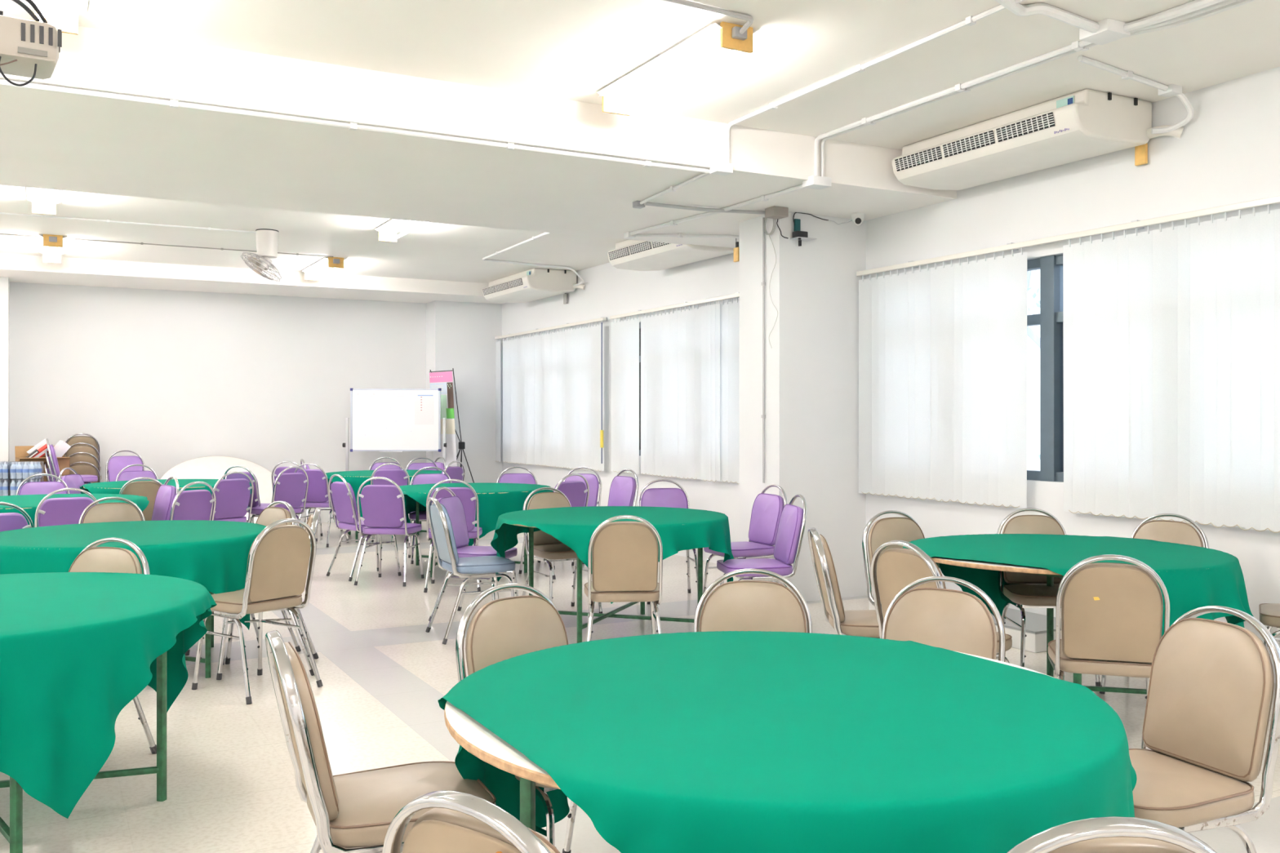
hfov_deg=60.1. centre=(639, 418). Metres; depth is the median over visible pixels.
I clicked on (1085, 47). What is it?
conduit
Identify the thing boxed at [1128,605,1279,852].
banquet chair
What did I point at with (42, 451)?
package
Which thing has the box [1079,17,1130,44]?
junction box
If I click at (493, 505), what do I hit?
tablecloth
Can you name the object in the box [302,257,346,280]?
fluorescent light
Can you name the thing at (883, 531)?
banquet chair
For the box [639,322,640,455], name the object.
window
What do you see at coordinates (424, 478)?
banquet chair
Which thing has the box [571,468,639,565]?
banquet chair
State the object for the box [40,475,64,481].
cardboard box
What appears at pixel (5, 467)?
bottle
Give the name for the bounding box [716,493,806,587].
banquet chair
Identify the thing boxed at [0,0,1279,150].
ceiling
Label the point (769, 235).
cable
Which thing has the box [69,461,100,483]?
banquet chair
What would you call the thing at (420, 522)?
round table
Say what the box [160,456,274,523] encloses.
tabletop
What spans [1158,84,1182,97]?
junction box
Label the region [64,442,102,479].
banquet chair
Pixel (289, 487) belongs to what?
banquet chair
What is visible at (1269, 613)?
banquet chair
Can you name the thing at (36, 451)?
package
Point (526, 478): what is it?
banquet chair
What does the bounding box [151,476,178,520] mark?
banquet chair
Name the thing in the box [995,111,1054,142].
air vent
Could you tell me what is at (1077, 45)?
conduit
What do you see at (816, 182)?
junction box
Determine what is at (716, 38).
fluorescent light
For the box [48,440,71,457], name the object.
package
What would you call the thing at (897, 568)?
banquet chair
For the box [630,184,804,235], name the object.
conduit
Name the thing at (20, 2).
cable
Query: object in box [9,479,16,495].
bottle
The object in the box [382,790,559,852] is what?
banquet chair
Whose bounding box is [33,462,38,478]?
bottle
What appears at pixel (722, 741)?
tablecloth
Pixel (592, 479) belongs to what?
banquet chair
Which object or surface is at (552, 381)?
vertical blind
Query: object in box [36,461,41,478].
bottle
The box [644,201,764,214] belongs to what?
conduit
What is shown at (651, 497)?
banquet chair
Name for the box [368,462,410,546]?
banquet chair
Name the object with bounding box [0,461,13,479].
pack
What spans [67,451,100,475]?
banquet chair
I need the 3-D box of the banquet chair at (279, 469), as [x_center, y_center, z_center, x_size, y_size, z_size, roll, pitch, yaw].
[-3.983,0.938,12.843,0.453,0.912,0.530,0,0,6]
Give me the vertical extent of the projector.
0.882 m
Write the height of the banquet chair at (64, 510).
0.912 m
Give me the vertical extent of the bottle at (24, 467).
0.181 m
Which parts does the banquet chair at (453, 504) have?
leg, frame, backrest, leg, seat, leg, leg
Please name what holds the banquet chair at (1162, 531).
on the floor
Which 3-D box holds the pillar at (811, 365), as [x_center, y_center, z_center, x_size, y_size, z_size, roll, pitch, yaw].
[1.279,-0.083,8.720,0.830,2.945,0.540,0,0,-28]
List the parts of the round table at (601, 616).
leg, leg, leg, leg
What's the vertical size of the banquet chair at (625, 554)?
0.892 m
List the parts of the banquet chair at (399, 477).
backrest, panel, frame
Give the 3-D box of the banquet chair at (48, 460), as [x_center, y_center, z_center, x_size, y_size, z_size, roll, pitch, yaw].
[-6.431,0.808,12.512,0.530,0.912,0.453,0,0,-27]
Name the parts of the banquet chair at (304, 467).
frame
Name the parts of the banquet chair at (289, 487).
seat, backrest, panel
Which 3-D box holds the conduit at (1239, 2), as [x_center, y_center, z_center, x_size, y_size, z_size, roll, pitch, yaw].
[3.133,-1.816,3.878,0.111,0.036,3.187,0,0,-30]
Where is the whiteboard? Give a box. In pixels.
[342,387,446,471]
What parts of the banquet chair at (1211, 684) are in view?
seat, backrest, leg, panel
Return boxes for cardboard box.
[14,445,70,475]
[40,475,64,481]
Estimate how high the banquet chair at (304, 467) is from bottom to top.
0.912 m
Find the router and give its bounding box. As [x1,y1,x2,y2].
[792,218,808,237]
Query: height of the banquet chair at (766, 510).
0.912 m
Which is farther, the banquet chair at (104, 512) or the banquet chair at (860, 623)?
the banquet chair at (104, 512)
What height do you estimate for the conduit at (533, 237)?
0.204 m
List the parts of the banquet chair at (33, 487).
backrest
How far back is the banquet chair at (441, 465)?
13.88 m
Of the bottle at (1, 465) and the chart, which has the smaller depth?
the bottle at (1, 465)
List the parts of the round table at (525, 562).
leg, leg, leg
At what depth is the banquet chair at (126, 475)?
11.65 m
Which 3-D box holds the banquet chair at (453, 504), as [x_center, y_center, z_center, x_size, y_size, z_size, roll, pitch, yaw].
[-1.152,0.938,7.725,0.530,0.912,0.453,0,0,18]
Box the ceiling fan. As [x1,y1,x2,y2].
[240,228,281,281]
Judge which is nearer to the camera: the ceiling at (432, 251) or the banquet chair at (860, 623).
the banquet chair at (860, 623)
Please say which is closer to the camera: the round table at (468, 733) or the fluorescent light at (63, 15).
the round table at (468, 733)
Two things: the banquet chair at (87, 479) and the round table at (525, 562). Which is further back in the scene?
the banquet chair at (87, 479)
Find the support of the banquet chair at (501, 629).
on the floor
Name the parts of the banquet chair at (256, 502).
panel, frame, backrest, seat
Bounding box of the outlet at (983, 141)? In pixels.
[942,129,995,157]
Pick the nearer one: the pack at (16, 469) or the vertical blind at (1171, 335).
the vertical blind at (1171, 335)
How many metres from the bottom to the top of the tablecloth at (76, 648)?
0.581 m
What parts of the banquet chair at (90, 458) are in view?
backrest, panel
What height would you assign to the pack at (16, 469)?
0.185 m
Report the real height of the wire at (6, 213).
0.024 m
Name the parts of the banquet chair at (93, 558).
backrest, frame, leg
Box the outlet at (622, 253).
[608,247,629,260]
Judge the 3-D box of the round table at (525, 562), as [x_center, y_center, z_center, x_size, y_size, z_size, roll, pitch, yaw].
[-1.570,1.016,10.230,1.492,0.748,1.492,0,0,-20]
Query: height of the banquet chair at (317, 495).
0.912 m
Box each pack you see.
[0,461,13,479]
[0,479,8,496]
[8,461,43,479]
[8,478,43,495]
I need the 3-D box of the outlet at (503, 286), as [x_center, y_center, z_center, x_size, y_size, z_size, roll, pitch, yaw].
[-1.710,-1.630,13.708,0.020,0.076,0.420,0,0,-28]
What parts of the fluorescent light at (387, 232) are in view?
plate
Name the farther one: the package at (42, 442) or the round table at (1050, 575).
the package at (42, 442)
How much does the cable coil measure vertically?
0.169 m
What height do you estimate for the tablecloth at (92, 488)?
0.568 m
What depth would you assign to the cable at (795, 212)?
8.38 m
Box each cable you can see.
[0,56,36,86]
[0,59,17,65]
[12,0,39,21]
[25,0,48,22]
[768,235,777,348]
[776,218,788,238]
[792,212,828,226]
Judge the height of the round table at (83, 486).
0.748 m
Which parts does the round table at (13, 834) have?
leg, leg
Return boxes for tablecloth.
[0,493,149,527]
[0,520,266,630]
[0,572,217,818]
[79,479,251,494]
[325,470,442,519]
[391,482,553,546]
[437,631,1137,852]
[490,506,733,604]
[902,533,1253,636]
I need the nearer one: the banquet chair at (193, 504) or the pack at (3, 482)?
the banquet chair at (193, 504)
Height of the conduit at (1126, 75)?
0.221 m
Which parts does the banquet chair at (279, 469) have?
frame, panel, leg, leg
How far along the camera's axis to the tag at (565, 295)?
13.56 m
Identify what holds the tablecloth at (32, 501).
on the round table
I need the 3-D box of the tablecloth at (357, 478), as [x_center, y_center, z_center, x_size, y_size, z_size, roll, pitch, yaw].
[-2.944,0.924,13.007,1.557,0.584,1.678,0,0,-28]
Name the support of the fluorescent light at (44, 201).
attached to the ceiling at (432, 251)
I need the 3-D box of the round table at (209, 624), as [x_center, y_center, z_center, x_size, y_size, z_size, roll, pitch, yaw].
[-2.857,1.016,6.190,1.492,0.748,1.492,0,0,-20]
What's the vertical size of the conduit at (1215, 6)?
0.036 m
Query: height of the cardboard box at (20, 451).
0.327 m
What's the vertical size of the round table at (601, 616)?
0.748 m
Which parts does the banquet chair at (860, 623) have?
panel, backrest, seat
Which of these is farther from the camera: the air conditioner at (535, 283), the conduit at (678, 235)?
the air conditioner at (535, 283)
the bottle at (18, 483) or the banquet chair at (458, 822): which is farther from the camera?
the bottle at (18, 483)
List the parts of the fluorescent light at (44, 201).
plate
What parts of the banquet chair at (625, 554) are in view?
leg, leg, seat, backrest, frame, panel, leg, leg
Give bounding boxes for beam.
[0,253,505,303]
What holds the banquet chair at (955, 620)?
on the floor
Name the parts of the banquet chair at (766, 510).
leg, seat, backrest, frame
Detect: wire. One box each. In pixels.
[0,212,256,232]
[0,233,333,257]
[598,23,712,97]
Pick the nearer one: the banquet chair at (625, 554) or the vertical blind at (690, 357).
the banquet chair at (625, 554)
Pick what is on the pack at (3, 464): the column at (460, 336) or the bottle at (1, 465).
the bottle at (1, 465)
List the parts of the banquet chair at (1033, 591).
leg, leg, frame, seat, backrest, leg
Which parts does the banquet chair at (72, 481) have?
frame, backrest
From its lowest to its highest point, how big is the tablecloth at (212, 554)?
0.511 m
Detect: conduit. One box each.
[0,78,709,173]
[482,232,583,286]
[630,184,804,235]
[635,233,739,238]
[640,173,710,204]
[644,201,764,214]
[661,0,753,34]
[725,0,1024,163]
[761,217,765,483]
[813,0,1204,175]
[821,43,1097,176]
[995,0,1099,32]
[1077,54,1193,133]
[1123,0,1225,31]
[1127,0,1255,36]
[1130,0,1239,33]
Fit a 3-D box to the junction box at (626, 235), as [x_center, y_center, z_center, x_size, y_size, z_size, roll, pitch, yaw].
[-0.086,-1.535,9.246,0.070,0.050,0.090,0,0,-28]
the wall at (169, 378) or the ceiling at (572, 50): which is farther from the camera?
the wall at (169, 378)
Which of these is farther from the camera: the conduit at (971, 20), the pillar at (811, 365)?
the pillar at (811, 365)
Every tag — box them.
[563,293,567,303]
[733,238,739,262]
[1134,142,1147,165]
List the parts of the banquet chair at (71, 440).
backrest, panel, frame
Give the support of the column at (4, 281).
on the floor
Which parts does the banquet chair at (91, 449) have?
backrest, panel, frame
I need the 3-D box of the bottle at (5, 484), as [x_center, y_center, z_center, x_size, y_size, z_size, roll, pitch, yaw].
[-6.784,0.741,11.834,0.063,0.181,0.062,0,0,-28]
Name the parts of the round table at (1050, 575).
apron frame, leg, leg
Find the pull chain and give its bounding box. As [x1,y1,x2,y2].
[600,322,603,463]
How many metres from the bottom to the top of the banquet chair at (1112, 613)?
0.892 m
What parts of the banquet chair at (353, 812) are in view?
panel, backrest, leg, frame, seat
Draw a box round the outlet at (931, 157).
[894,146,942,171]
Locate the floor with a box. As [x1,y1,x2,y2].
[0,521,1279,852]
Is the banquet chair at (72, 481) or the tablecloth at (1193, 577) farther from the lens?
the banquet chair at (72, 481)
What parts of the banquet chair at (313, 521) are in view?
leg, leg, leg, leg, backrest, frame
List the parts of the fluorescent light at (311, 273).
plate, plate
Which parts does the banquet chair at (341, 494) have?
leg, panel, backrest, frame, seat, leg, leg, leg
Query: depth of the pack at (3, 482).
11.82 m
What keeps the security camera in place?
attached to the ceiling at (49, 140)
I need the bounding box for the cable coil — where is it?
[764,217,776,235]
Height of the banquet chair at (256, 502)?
0.912 m
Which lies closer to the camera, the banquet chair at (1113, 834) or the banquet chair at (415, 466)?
the banquet chair at (1113, 834)
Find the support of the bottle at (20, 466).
on the pack at (16, 469)
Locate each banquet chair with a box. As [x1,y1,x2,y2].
[0,502,33,531]
[16,473,69,495]
[34,488,98,527]
[44,449,55,481]
[44,462,51,481]
[45,438,97,484]
[57,467,84,493]
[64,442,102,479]
[65,432,101,482]
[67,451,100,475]
[68,537,156,754]
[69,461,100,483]
[78,497,145,524]
[106,449,144,481]
[115,464,158,481]
[119,476,162,520]
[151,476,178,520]
[168,481,216,520]
[185,501,301,665]
[191,518,323,704]
[208,471,253,522]
[216,507,320,679]
[222,465,270,523]
[248,466,308,527]
[265,630,496,852]
[271,461,322,536]
[294,462,348,546]
[300,458,348,533]
[326,474,400,581]
[354,476,424,586]
[368,457,402,470]
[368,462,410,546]
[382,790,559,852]
[405,457,438,523]
[408,466,451,564]
[409,457,445,520]
[411,460,465,523]
[423,479,482,592]
[425,497,515,644]
[428,487,518,621]
[455,583,577,852]
[496,466,540,562]
[518,473,591,579]
[522,487,602,613]
[546,466,601,564]
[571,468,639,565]
[584,515,662,641]
[637,479,697,604]
[693,568,812,633]
[702,484,786,605]
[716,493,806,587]
[808,527,884,638]
[862,510,924,609]
[870,540,1012,663]
[881,576,1005,662]
[996,507,1100,686]
[1007,816,1216,852]
[1048,554,1169,699]
[1099,513,1208,693]
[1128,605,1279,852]
[1258,603,1279,655]
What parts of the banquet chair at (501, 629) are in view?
panel, frame, backrest, seat, leg, leg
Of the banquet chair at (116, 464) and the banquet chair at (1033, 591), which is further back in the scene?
the banquet chair at (116, 464)
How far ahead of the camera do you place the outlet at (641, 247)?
10.54 m
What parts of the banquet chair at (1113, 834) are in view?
backrest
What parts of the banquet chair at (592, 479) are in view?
backrest, frame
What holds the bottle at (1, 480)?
on the pack at (3, 482)
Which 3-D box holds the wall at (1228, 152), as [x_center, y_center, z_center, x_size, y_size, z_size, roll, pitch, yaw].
[2.475,-0.225,7.593,0.200,3.230,19.400,0,0,-28]
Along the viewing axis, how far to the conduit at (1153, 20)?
4.98 m
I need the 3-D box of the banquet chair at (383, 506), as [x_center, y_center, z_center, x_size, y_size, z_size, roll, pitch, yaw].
[-2.124,0.938,9.414,0.453,0.912,0.530,0,0,9]
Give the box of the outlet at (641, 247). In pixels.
[628,241,652,254]
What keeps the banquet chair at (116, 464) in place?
on the banquet chair
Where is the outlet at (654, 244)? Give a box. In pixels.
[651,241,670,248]
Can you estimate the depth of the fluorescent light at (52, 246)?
11.15 m
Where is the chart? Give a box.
[414,392,433,424]
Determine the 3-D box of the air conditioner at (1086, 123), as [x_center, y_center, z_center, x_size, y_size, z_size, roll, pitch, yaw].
[2.390,-1.706,6.848,0.708,0.268,1.699,0,0,-28]
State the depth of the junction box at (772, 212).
8.12 m
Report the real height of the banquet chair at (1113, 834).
0.892 m
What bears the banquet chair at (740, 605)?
on the floor
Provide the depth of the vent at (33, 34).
2.96 m
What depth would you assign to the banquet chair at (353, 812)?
2.54 m
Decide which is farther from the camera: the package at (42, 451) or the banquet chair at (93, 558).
the package at (42, 451)
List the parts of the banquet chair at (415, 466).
backrest, frame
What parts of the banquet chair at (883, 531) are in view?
backrest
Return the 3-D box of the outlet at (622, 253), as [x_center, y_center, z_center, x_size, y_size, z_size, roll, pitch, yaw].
[-0.209,-1.630,10.933,0.020,0.076,0.420,0,0,-28]
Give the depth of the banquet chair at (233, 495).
10.13 m
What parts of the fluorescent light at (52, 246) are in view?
plate, plate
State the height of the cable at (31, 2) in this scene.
0.142 m
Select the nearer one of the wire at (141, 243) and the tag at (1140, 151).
the tag at (1140, 151)
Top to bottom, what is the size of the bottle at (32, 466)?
0.181 m
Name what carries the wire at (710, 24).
attached to the ceiling at (572, 50)
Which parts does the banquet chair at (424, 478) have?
leg, leg, seat, backrest, frame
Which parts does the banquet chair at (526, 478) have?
backrest, frame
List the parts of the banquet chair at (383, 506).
leg, leg, panel, backrest, frame, seat, leg, leg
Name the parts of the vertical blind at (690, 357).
bead chain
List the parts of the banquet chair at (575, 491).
leg, leg, backrest, panel, frame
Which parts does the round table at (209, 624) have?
leg, leg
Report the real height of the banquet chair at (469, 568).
0.892 m
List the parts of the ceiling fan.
motor, mounting plate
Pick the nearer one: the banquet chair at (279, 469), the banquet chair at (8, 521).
the banquet chair at (8, 521)
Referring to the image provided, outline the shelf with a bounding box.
[789,236,817,246]
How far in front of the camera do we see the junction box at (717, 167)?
6.82 m
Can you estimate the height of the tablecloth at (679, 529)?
0.478 m
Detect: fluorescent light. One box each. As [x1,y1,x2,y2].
[25,0,88,35]
[26,186,62,214]
[39,234,66,262]
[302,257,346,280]
[375,218,429,242]
[596,21,758,115]
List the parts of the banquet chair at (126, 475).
backrest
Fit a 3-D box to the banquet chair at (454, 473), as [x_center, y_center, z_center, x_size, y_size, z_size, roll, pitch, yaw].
[-2.325,0.938,12.767,0.530,0.912,0.453,0,0,29]
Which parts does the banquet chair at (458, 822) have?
panel, backrest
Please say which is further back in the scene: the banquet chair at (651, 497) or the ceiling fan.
the ceiling fan
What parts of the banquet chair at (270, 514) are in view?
leg, leg, backrest, frame, leg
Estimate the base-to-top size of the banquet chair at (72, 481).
0.912 m
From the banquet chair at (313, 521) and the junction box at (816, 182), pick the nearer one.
the banquet chair at (313, 521)
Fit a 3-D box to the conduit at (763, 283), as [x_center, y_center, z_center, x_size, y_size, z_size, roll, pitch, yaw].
[0.943,-0.522,8.444,0.024,2.025,0.024,0,0,-28]
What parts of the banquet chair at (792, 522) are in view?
leg, seat, leg, frame, backrest, panel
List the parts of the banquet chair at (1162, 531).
leg, backrest, frame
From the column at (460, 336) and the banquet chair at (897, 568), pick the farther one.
the column at (460, 336)
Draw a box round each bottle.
[0,462,2,479]
[0,479,2,496]
[2,462,8,479]
[2,479,8,496]
[9,462,16,479]
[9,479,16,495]
[16,462,22,479]
[16,479,22,495]
[22,462,28,479]
[28,462,35,479]
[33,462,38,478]
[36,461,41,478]
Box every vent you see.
[21,22,62,47]
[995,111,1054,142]
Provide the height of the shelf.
0.050 m
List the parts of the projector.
port panel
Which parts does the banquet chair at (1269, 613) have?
leg, seat, leg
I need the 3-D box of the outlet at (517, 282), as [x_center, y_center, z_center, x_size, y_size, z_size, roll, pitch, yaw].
[-1.500,-1.630,13.316,0.023,0.076,0.420,0,0,-28]
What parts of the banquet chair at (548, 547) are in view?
leg, leg, frame, backrest, seat, leg, leg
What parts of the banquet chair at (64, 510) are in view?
backrest, panel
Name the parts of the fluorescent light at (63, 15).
plate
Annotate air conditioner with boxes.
[482,267,585,302]
[607,240,733,271]
[891,88,1183,190]
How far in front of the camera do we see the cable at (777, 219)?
8.26 m
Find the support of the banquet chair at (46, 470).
on the floor
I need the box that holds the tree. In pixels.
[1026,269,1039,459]
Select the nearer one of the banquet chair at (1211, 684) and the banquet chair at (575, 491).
the banquet chair at (1211, 684)
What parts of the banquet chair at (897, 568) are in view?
panel, frame, backrest, leg, seat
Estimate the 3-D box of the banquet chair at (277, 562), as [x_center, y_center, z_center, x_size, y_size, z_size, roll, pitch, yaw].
[-1.969,0.948,5.692,0.530,0.892,0.453,0,0,35]
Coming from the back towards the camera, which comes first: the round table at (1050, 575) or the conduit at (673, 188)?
the conduit at (673, 188)
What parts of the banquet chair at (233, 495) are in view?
seat, backrest, panel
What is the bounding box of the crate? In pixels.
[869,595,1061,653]
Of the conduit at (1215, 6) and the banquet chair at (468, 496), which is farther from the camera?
the banquet chair at (468, 496)
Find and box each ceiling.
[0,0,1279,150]
[0,14,956,248]
[0,185,627,283]
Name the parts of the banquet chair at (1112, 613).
leg, seat, backrest, panel, leg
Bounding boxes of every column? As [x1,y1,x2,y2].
[0,276,9,462]
[426,300,502,483]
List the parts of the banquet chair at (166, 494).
frame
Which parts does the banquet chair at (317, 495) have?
leg, panel, backrest, frame, seat, leg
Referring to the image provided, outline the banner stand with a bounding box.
[429,368,474,483]
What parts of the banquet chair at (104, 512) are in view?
backrest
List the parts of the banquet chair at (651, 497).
backrest, frame, leg, leg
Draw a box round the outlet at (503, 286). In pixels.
[495,282,508,292]
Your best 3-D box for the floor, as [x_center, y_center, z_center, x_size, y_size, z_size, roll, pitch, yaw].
[-1.611,1.450,5.382,9.490,0.120,19.400,0,0,-28]
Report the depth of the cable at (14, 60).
2.94 m
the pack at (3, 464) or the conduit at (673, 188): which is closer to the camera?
the conduit at (673, 188)
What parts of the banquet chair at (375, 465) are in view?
backrest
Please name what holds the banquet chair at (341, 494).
on the floor
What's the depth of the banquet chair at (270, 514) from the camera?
6.68 m
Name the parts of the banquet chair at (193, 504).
backrest, panel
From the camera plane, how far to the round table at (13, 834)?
4.00 m
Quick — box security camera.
[851,212,865,225]
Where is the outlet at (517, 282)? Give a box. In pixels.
[507,278,523,288]
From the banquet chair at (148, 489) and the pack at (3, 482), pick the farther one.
the pack at (3, 482)
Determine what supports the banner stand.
on the floor
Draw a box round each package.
[24,448,39,457]
[26,439,49,454]
[31,444,48,457]
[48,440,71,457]
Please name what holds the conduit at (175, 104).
attached to the ceiling at (49, 140)
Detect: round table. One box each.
[0,651,166,852]
[38,548,213,678]
[83,486,204,488]
[344,475,426,542]
[403,490,533,577]
[444,650,1053,831]
[506,523,702,643]
[931,556,1146,694]
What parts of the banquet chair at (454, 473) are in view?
frame, panel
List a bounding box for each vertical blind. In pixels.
[494,316,607,471]
[609,292,739,484]
[856,195,1279,533]
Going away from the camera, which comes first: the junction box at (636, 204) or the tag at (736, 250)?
the junction box at (636, 204)
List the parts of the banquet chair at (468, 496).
leg, leg, frame, backrest, panel, seat, leg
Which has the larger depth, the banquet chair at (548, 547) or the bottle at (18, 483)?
the bottle at (18, 483)
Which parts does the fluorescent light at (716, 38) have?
plate, plate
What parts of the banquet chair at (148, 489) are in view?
backrest, frame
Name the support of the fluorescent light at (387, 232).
attached to the ceiling at (432, 251)
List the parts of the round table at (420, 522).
leg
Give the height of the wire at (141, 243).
0.020 m
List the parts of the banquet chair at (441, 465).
backrest, frame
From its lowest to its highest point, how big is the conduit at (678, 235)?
0.059 m
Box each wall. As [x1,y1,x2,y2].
[9,281,426,523]
[502,66,1279,684]
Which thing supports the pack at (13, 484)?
on the pack
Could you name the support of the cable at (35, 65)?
hanging from the projector
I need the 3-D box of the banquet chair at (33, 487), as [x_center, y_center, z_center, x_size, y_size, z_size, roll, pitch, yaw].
[-5.110,0.938,9.489,0.453,0.912,0.530,0,0,-30]
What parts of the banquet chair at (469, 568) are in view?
leg, panel, backrest, frame, leg, seat, leg, leg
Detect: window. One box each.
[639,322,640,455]
[1026,254,1063,482]
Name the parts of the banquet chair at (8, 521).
panel, backrest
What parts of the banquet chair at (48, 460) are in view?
backrest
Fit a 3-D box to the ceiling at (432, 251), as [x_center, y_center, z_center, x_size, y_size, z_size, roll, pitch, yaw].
[-4.609,-1.960,10.923,9.490,0.360,6.800,0,0,-28]
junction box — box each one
[623,231,635,239]
[632,200,644,208]
[709,161,733,175]
[764,205,788,218]
[802,175,831,189]
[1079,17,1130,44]
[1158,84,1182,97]
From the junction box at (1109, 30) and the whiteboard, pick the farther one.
the whiteboard
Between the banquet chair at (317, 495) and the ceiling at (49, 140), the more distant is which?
the banquet chair at (317, 495)
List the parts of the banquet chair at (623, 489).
backrest, frame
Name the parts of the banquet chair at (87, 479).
frame, backrest, seat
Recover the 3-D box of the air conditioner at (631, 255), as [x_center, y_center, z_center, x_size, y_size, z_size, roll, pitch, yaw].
[0.372,-1.646,10.577,0.708,0.268,1.699,0,0,-28]
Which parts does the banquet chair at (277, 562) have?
leg, leg, seat, leg, frame, backrest, panel, leg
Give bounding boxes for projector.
[0,10,62,79]
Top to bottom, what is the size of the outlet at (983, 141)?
0.076 m
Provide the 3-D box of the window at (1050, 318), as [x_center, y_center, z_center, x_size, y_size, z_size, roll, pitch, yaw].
[2.946,-0.323,6.711,0.130,1.455,4.206,0,0,-28]
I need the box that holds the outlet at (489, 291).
[482,285,495,295]
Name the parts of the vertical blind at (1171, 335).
bead chain, bead chain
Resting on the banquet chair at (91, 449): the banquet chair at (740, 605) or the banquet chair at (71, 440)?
the banquet chair at (71, 440)
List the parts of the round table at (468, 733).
leg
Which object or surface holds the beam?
attached to the ceiling at (432, 251)
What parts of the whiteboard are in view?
frame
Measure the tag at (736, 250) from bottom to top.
0.210 m
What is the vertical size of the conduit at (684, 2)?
0.053 m
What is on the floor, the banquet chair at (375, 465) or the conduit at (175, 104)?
the banquet chair at (375, 465)
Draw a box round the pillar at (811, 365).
[739,212,866,602]
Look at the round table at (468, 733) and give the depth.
2.22 m

